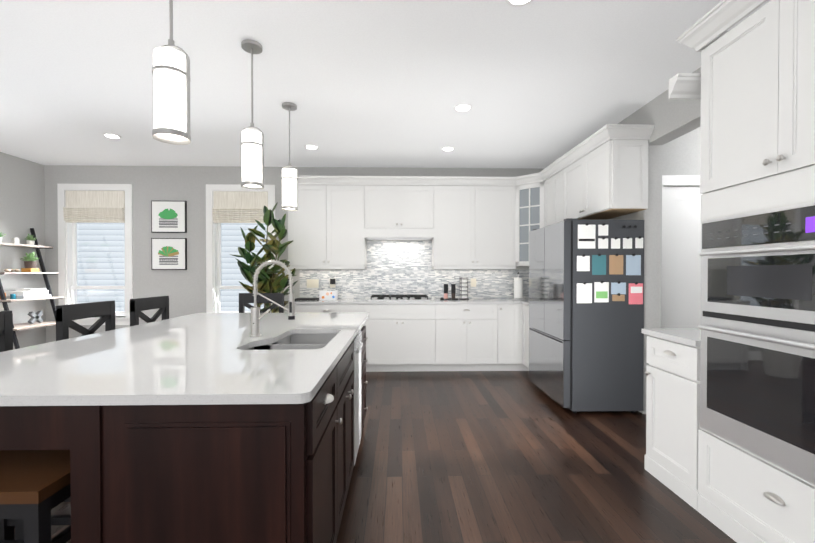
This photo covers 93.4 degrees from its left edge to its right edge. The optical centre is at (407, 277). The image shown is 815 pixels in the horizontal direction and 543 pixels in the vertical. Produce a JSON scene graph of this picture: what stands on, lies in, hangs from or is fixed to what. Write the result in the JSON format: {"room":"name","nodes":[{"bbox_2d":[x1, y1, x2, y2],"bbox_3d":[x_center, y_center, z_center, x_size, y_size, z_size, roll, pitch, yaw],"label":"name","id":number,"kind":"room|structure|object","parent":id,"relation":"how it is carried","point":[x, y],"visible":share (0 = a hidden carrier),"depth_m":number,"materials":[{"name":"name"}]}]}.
{"room":"kitchen","nodes":[
{"label":"kitchen","id":0,"kind":"room"},
{"bbox_2d":[0,152,45,349],"bbox_3d":[-5.073,-0.130,0.988,0.160,2.790,8.820,0,1,-1],"label":"wall","id":1,"kind":"structure","parent":0,"point":[22,197],"depth_m":5.07,"materials":[{"name":"paint"}]},
{"bbox_2d":[44,165,550,342],"bbox_3d":[-0.039,-0.177,5.599,10.444,2.790,0.160,0,1,-1],"label":"wall","id":2,"kind":"structure","parent":0,"point":[184,291],"depth_m":5.44,"materials":[{"name":"paint"}]},
{"bbox_2d":[57,184,132,324],"bbox_3d":[-4.397,-0.320,5.471,1.049,1.987,0.205,0,1,-1],"label":"window","id":3,"kind":"structure","parent":2,"relation":"in","point":[68,287],"depth_m":5.41,"materials":[{"name":"white wood"}]},
{"bbox_2d":[63,191,124,222],"bbox_3d":[-4.396,-0.992,5.384,0.811,0.446,0.069,0,1,-1],"label":"blind","id":4,"kind":"object","parent":3,"relation":"attached to","point":[95,207],"visible":0.94,"depth_m":5.39,"materials":[{"name":"fabric"}]},
{"bbox_2d":[151,201,186,232],"bbox_3d":[-3.369,-0.853,5.413,0.478,0.449,0.036,0,1,-1],"label":"picture","id":5,"kind":"object","parent":2,"relation":"attached to","point":[168,216],"visible":1,"depth_m":5.40,"materials":[{"name":"white paper"}]},
{"bbox_2d":[151,238,186,269],"bbox_3d":[-3.369,-0.328,5.418,0.478,0.448,0.036,0,1,-1],"label":"picture","id":6,"kind":"object","parent":2,"relation":"attached to","point":[168,253],"visible":1,"depth_m":5.40,"materials":[{"name":"white paper"}]},
{"bbox_2d":[206,184,274,312],"bbox_3d":[-2.373,-0.320,5.519,0.999,1.987,0.205,0,1,-1],"label":"window","id":7,"kind":"structure","parent":2,"relation":"in","point":[214,282],"depth_m":5.45,"materials":[{"name":"white wood"}]},
{"bbox_2d":[212,191,267,222],"bbox_3d":[-2.371,-0.993,5.432,0.761,0.446,0.069,0,1,-1],"label":"blind","id":8,"kind":"object","parent":7,"relation":"attached to","point":[237,206],"visible":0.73,"depth_m":5.43,"materials":[{"name":"fabric"}]},
{"bbox_2d":[288,176,331,267],"bbox_3d":[-1.323,-0.746,5.307,0.578,1.190,0.347,0,1,-1],"label":"upper cabinet","id":9,"kind":"object","parent":2,"relation":"attached to","point":[310,226],"depth_m":5.14,"materials":[{"name":"white wood"}]},
{"bbox_2d":[332,176,366,267],"bbox_3d":[-0.809,-0.746,5.319,0.567,1.190,0.347,0,1,-1],"label":"upper cabinet","id":10,"kind":"object","parent":2,"relation":"attached to","point":[349,246],"depth_m":5.15,"materials":[{"name":"white wood"}]},
{"bbox_2d":[364,176,435,239],"bbox_3d":[-0.121,-0.939,5.330,0.932,0.805,0.354,0,1,-1],"label":"upper cabinet","id":11,"kind":"object","parent":2,"relation":"attached to","point":[390,212],"depth_m":5.16,"materials":[{"name":"white wood"}]},
{"bbox_2d":[300,241,528,297],"bbox_3d":[0.269,-0.110,5.521,3.628,0.826,0.008,0,1,-1],"label":"backsplash","id":12,"kind":"structure","parent":2,"relation":"attached to","point":[399,267],"depth_m":5.49,"materials":[{"name":"tile"}]},
{"bbox_2d":[307,279,318,287],"bbox_3d":[-1.359,0.089,5.474,0.170,0.120,0.011,0,1,-1],"label":"electrical outlet plate","id":13,"kind":"object","parent":12,"relation":"attached to","point":[312,283],"depth_m":5.47,"materials":[{"name":"beige plastic"}]},
{"bbox_2d":[471,279,475,286],"bbox_3d":[0.945,0.079,5.528,0.080,0.120,0.011,0,1,-1],"label":"electrical outlet plate","id":14,"kind":"object","parent":12,"relation":"attached to","point":[473,281],"depth_m":5.53,"materials":[{"name":"beige plastic"}]},
{"bbox_2d":[432,176,467,267],"bbox_3d":[0.593,-0.747,5.352,0.616,1.190,0.347,0,1,-1],"label":"upper cabinet","id":15,"kind":"object","parent":2,"relation":"attached to","point":[460,222],"depth_m":5.19,"materials":[{"name":"white wood"}]},
{"bbox_2d":[468,176,519,267],"bbox_3d":[1.174,-0.747,5.345,0.661,1.190,0.389,0,1,-1],"label":"upper cabinet","id":16,"kind":"object","parent":2,"relation":"attached to","point":[491,200],"depth_m":5.20,"materials":[{"name":"white wood"}]},
{"bbox_2d":[520,176,531,266],"bbox_3d":[1.743,-0.747,5.358,0.688,1.190,0.389,0,1,-1],"label":"upper cabinet","id":17,"kind":"object","parent":2,"relation":"attached to","point":[521,177],"depth_m":5.06,"materials":[{"name":"white wood"}]},
{"bbox_2d":[516,180,539,263],"bbox_3d":[1.607,-0.720,5.072,0.298,1.016,0.280,0,1,-1],"label":"upper cabinet","id":18,"kind":"object","parent":2,"relation":"attached to","point":[528,195],"depth_m":5.11,"materials":[{"name":"white wood"}]},
{"bbox_2d":[14,371,736,542],"bbox_3d":[-0.006,1.287,1.273,10.584,0.050,9.120,0,1,-1],"label":"floor","id":19,"kind":"structure","parent":0,"point":[481,457],"depth_m":2.45,"materials":[{"name":"brown wood"}]},
{"bbox_2d":[0,311,14,527],"bbox_3d":[-1.856,0.715,1.763,0.420,1.085,0.440,0,1,-1],"label":"stool","id":20,"kind":"object","parent":19,"relation":"on","point":[6,330],"visible":0.17,"depth_m":1.93,"materials":[{"name":"black paint"}]},
{"bbox_2d":[0,228,63,348],"bbox_3d":[-4.811,0.285,4.880,0.534,1.889,0.720,0,1,-1],"label":"ladder shelf","id":21,"kind":"object","parent":19,"relation":"on","point":[20,326],"visible":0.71,"depth_m":4.92,"materials":[{"name":"white wood"}]},
{"bbox_2d":[0,232,50,323],"bbox_3d":[-4.911,0.014,4.861,0.273,1.174,0.568,0,1,-1],"label":"decor","id":22,"kind":"object","parent":21,"relation":"on","point":[30,262],"visible":1,"depth_m":4.95,"materials":[{"name":"white"}]},
{"bbox_2d":[0,450,70,542],"bbox_3d":[-1.275,0.934,1.299,0.440,0.655,0.420,0,1,-1],"label":"stool","id":23,"kind":"object","parent":19,"relation":"on","point":[35,487],"visible":0.38,"depth_m":1.16,"materials":[{"name":"brown wood"}]},
{"bbox_2d":[0,515,70,539],"bbox_3d":[-1.445,0.930,1.735,0.440,0.655,0.420,0,1,-1],"label":"stool","id":24,"kind":"object","parent":19,"relation":"on","point":[7,526],"visible":0.06,"depth_m":1.55,"materials":[{"name":"black paint"}]},
{"bbox_2d":[56,301,114,340],"bbox_3d":[-1.878,0.707,2.480,0.420,1.085,0.440,0,1,-1],"label":"stool","id":25,"kind":"object","parent":19,"relation":"on","point":[66,315],"visible":0.17,"depth_m":2.42,"materials":[{"name":"black paint"}]},
{"bbox_2d":[130,296,168,325],"bbox_3d":[-1.862,0.701,3.059,0.420,1.085,0.440,0,1,-1],"label":"stool","id":26,"kind":"object","parent":19,"relation":"on","point":[139,305],"visible":0.08,"depth_m":3.00,"materials":[{"name":"black paint"}]},
{"bbox_2d":[0,316,368,542],"bbox_3d":[-1.046,0.807,2.277,1.504,0.890,2.272,0,1,-1],"label":"kitchen island","id":27,"kind":"object","parent":19,"relation":"on","point":[210,428],"depth_m":1.15,"materials":[{"name":"brown wood"}]},
{"bbox_2d":[0,312,368,407],"bbox_3d":[-1.083,0.347,2.292,1.530,0.030,2.352,0,1,-1],"label":"island countertop","id":28,"kind":"structure","parent":27,"relation":"on","point":[192,361],"depth_m":1.50,"materials":[{"name":"white stone"}]},
{"bbox_2d":[250,259,294,336],"bbox_3d":[-0.765,0.115,2.151,0.253,0.435,0.096,0,1,-1],"label":"faucet","id":29,"kind":"object","parent":28,"relation":"on","point":[255,320],"visible":1,"depth_m":2.16,"materials":[{"name":"silver metal"}]},
{"bbox_2d":[248,340,323,347],"bbox_3d":[-0.612,0.446,1.979,0.436,0.186,0.403,0,1,-1],"label":"sink","id":30,"kind":"object","parent":28,"relation":"in","point":[259,343],"depth_m":2.08,"materials":[{"name":"grey metal"}]},
{"bbox_2d":[239,293,283,312],"bbox_3d":[-1.401,0.697,3.515,0.440,1.085,0.420,0,1,-1],"label":"stool","id":31,"kind":"object","parent":19,"relation":"on","point":[245,299],"visible":0.17,"depth_m":3.67,"materials":[{"name":"black paint"}]},
{"bbox_2d":[229,202,296,312],"bbox_3d":[-1.770,0.153,4.649,0.876,2.150,0.774,0,1,-1],"label":"plant","id":32,"kind":"object","parent":19,"relation":"on","point":[270,280],"visible":0.73,"depth_m":4.56,"materials":[{"name":"green plant"}]},
{"bbox_2d":[288,302,367,371],"bbox_3d":[-1.016,0.779,5.190,1.018,0.886,0.627,0,1,-1],"label":"base cabinet","id":33,"kind":"object","parent":19,"relation":"on","point":[300,307],"depth_m":4.88,"materials":[{"name":"white wood"}]},
{"bbox_2d":[368,302,439,371],"bbox_3d":[-0.111,0.779,5.211,1.036,0.886,0.627,0,1,-1],"label":"base cabinet","id":34,"kind":"object","parent":19,"relation":"on","point":[403,336],"depth_m":4.90,"materials":[{"name":"white wood"}]},
{"bbox_2d":[295,298,528,301],"bbox_3d":[0.279,0.321,5.210,3.624,0.030,0.638,0,1,-1],"label":"countertop","id":35,"kind":"structure","parent":34,"relation":"on","point":[339,299],"depth_m":5.09,"materials":[{"name":"white stone"}]},
{"bbox_2d":[295,298,318,299],"bbox_3d":[-1.368,0.296,5.232,0.280,0.020,0.280,0,1,-1],"label":"tray","id":36,"kind":"object","parent":35,"relation":"on","point":[306,298],"visible":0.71,"depth_m":5.18,"materials":[{"name":"black metal"}]},
{"bbox_2d":[319,291,337,299],"bbox_3d":[-1.084,0.245,5.257,0.230,0.120,0.121,0,1,-1],"label":"tissue box","id":37,"kind":"object","parent":35,"relation":"on","point":[328,295],"visible":1,"depth_m":5.20,"materials":[{"name":"white cardboard"}]},
{"bbox_2d":[369,295,429,300],"bbox_3d":[-0.117,0.278,5.231,0.798,0.056,0.500,0,1,-1],"label":"cooktop","id":38,"kind":"object","parent":35,"relation":"in","point":[400,298],"visible":1,"depth_m":5.08,"materials":[{"name":"silver metal"}]},
{"bbox_2d":[440,283,457,299],"bbox_3d":[0.570,0.195,5.317,0.240,0.220,0.100,0,1,-1],"label":"grinders","id":39,"kind":"object","parent":35,"relation":"on","point":[453,288],"visible":1,"depth_m":5.29,"materials":[{"name":"black paint"}]},
{"bbox_2d":[459,278,467,299],"bbox_3d":[0.780,0.156,5.341,0.140,0.298,0.140,0,1,-1],"label":"spice rack","id":40,"kind":"object","parent":35,"relation":"on","point":[464,297],"visible":1,"depth_m":5.30,"materials":[{"name":"silver metal"}]},
{"bbox_2d":[512,272,524,299],"bbox_3d":[1.512,0.119,5.258,0.170,0.373,0.170,0,1,-1],"label":"paper towel","id":41,"kind":"object","parent":35,"relation":"on","point":[518,288],"visible":1,"depth_m":5.21,"materials":[{"name":"white paper"}]},
{"bbox_2d":[440,302,503,370],"bbox_3d":[0.743,0.779,5.231,0.915,0.886,0.627,0,1,-1],"label":"base cabinet","id":42,"kind":"object","parent":19,"relation":"on","point":[474,334],"depth_m":4.92,"materials":[{"name":"white wood"}]},
{"bbox_2d":[504,302,515,370],"bbox_3d":[1.253,0.779,5.243,0.331,0.886,0.627,0,1,-1],"label":"base cabinet","id":43,"kind":"object","parent":19,"relation":"on","point":[509,307],"depth_m":4.94,"materials":[{"name":"white wood"}]},
{"bbox_2d":[524,302,529,370],"bbox_3d":[1.790,0.785,4.667,0.627,0.886,0.588,0,1,-1],"label":"base cabinet","id":44,"kind":"object","parent":19,"relation":"on","point":[526,308],"depth_m":4.80,"materials":[{"name":"white wood"}]},
{"bbox_2d":[529,218,643,412],"bbox_3d":[1.747,0.351,3.895,0.731,1.767,0.921,0,1,-1],"label":"fridge","id":45,"kind":"object","parent":19,"relation":"on","point":[586,313],"visible":1,"depth_m":3.45,"materials":[{"name":"grey metal"}]},
{"bbox_2d":[641,328,700,510],"bbox_3d":[1.837,0.794,2.290,0.648,0.915,0.457,0,1,-1],"label":"base cabinet","id":46,"kind":"object","parent":19,"relation":"on","point":[672,372],"visible":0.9,"depth_m":2.24,"materials":[{"name":"white wood"}]},
{"bbox_2d":[668,0,814,542],"bbox_3d":[1.812,-0.023,1.633,0.728,2.562,1.003,0,1,-1],"label":"tall cabinet","id":47,"kind":"object","parent":19,"relation":"on","point":[751,85],"visible":1,"depth_m":1.70,"materials":[{"name":"white wood"}]},
{"bbox_2d":[0,0,770,168],"bbox_3d":[-0.006,-1.578,1.244,10.584,0.100,9.120,0,1,-1],"label":"ceiling","id":48,"kind":"structure","parent":0,"point":[540,84],"depth_m":2.96,"materials":[{"name":"paint"}]},
{"bbox_2d":[102,133,121,138],"bbox_3d":[-3.256,-1.553,4.228,0.169,0.009,0.169,0,1,-40],"label":"recessed light","id":49,"kind":"object","parent":48,"relation":"in","point":[109,135],"depth_m":4.22,"materials":[{"name":"white plastic"}]},
{"bbox_2d":[152,0,190,144],"bbox_3d":[-1.014,-1.061,1.645,0.144,0.939,0.142,0,1,-1],"label":"pendant light","id":50,"kind":"object","parent":48,"relation":"hanging from","point":[171,91],"visible":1,"depth_m":1.60,"materials":[{"name":"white glass"}]},
{"bbox_2d":[241,39,263,188],"bbox_3d":[-1.035,-1.071,2.555,0.144,0.939,0.142,0,1,-1],"label":"pendant light","id":51,"kind":"object","parent":48,"relation":"hanging from","point":[252,159],"visible":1,"depth_m":2.51,"materials":[{"name":"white glass"}]},
{"bbox_2d":[281,102,297,210],"bbox_3d":[-1.067,-1.080,3.464,0.144,0.939,0.142,0,1,-1],"label":"pendant light","id":52,"kind":"object","parent":48,"relation":"hanging from","point":[289,189],"visible":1,"depth_m":3.42,"materials":[{"name":"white glass"}]},
{"bbox_2d":[304,145,318,149],"bbox_3d":[-1.154,-1.557,4.598,0.169,0.009,0.169,0,1,-10],"label":"recessed light","id":53,"kind":"object","parent":48,"relation":"in","point":[313,147],"depth_m":4.59,"materials":[{"name":"white"}]},
{"bbox_2d":[441,146,454,150],"bbox_3d":[0.485,-1.557,4.657,0.169,0.009,0.169,0,1,-7],"label":"recessed light","id":54,"kind":"object","parent":48,"relation":"in","point":[447,148],"depth_m":4.63,"materials":[{"name":"white plastic"}]},
{"bbox_2d":[454,103,471,111],"bbox_3d":[0.503,-1.545,3.507,0.169,0.009,0.169,0,1,-40],"label":"recessed light","id":55,"kind":"object","parent":48,"relation":"in","point":[464,107],"depth_m":3.49,"materials":[{"name":"white"}]},
{"bbox_2d":[505,0,532,6],"bbox_3d":[0.616,-1.531,2.089,0.169,0.009,0.169,0,1,-22],"label":"recessed light","id":56,"kind":"object","parent":48,"relation":"in","point":[515,3],"depth_m":2.14,"materials":[{"name":"white plastic"}]},
{"bbox_2d":[553,67,700,413],"bbox_3d":[2.269,-0.132,1.162,0.160,2.790,8.820,0,1,-1],"label":"wall","id":57,"kind":"structure","parent":0,"point":[671,119],"depth_m":3.47,"materials":[{"name":"paint"}]},
{"bbox_2d":[532,172,539,179],"bbox_3d":[1.899,-0.744,5.058,0.391,1.190,0.341,0,1,-1],"label":"upper cabinet","id":58,"kind":"object","parent":57,"relation":"attached to","point":[537,177],"depth_m":4.95,"materials":[{"name":"white wood"}]},
{"bbox_2d":[540,164,555,227],"bbox_3d":[1.905,-0.741,4.792,0.391,1.190,0.395,0,1,-1],"label":"upper cabinet","id":59,"kind":"object","parent":57,"relation":"attached to","point":[548,187],"depth_m":4.79,"materials":[{"name":"white wood"}]},
{"bbox_2d":[556,160,559,222],"bbox_3d":[1.934,-0.738,4.506,0.347,1.190,0.415,0,1,-1],"label":"upper cabinet","id":60,"kind":"object","parent":57,"relation":"attached to","point":[557,161],"depth_m":4.51,"materials":[{"name":"white wood"}]},
{"bbox_2d":[560,148,579,221],"bbox_3d":[1.944,-0.973,4.090,0.347,0.712,0.534,0,1,-1],"label":"upper cabinet","id":61,"kind":"object","parent":57,"relation":"attached to","point":[569,176],"depth_m":4.17,"materials":[{"name":"white wood"}]},
{"bbox_2d":[580,124,651,219],"bbox_3d":[1.954,-0.969,3.668,0.347,0.712,0.546,0,1,-1],"label":"upper cabinet","id":62,"kind":"object","parent":57,"relation":"attached to","point":[613,176],"depth_m":3.41,"materials":[{"name":"white wood"}]},
{"bbox_2d":[662,127,699,174],"bbox_3d":[3.667,-0.159,3.796,2.760,2.790,0.120,0,1,-1],"label":"wall","id":63,"kind":"structure","parent":0,"point":[680,155],"depth_m":3.69,"materials":[{"name":"paint"}]},
{"bbox_2d":[661,175,702,327],"bbox_3d":[2.898,0.129,3.742,1.090,2.215,0.078,0,1,-1],"label":"door frame","id":64,"kind":"structure","parent":63,"relation":"attached to","point":[681,261],"depth_m":3.73,"materials":[{"name":"white wood"}]},
{"label":"outside","id":65,"kind":"structure","parent":0,"visible":0},
{"bbox_2d":[77,223,266,311],"bbox_3d":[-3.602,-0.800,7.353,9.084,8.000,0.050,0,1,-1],"label":"window blinds","id":66,"kind":"object","parent":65,"point":[105,267],"depth_m":7.29,"materials":[{"name":"white plastic"}]}
]}

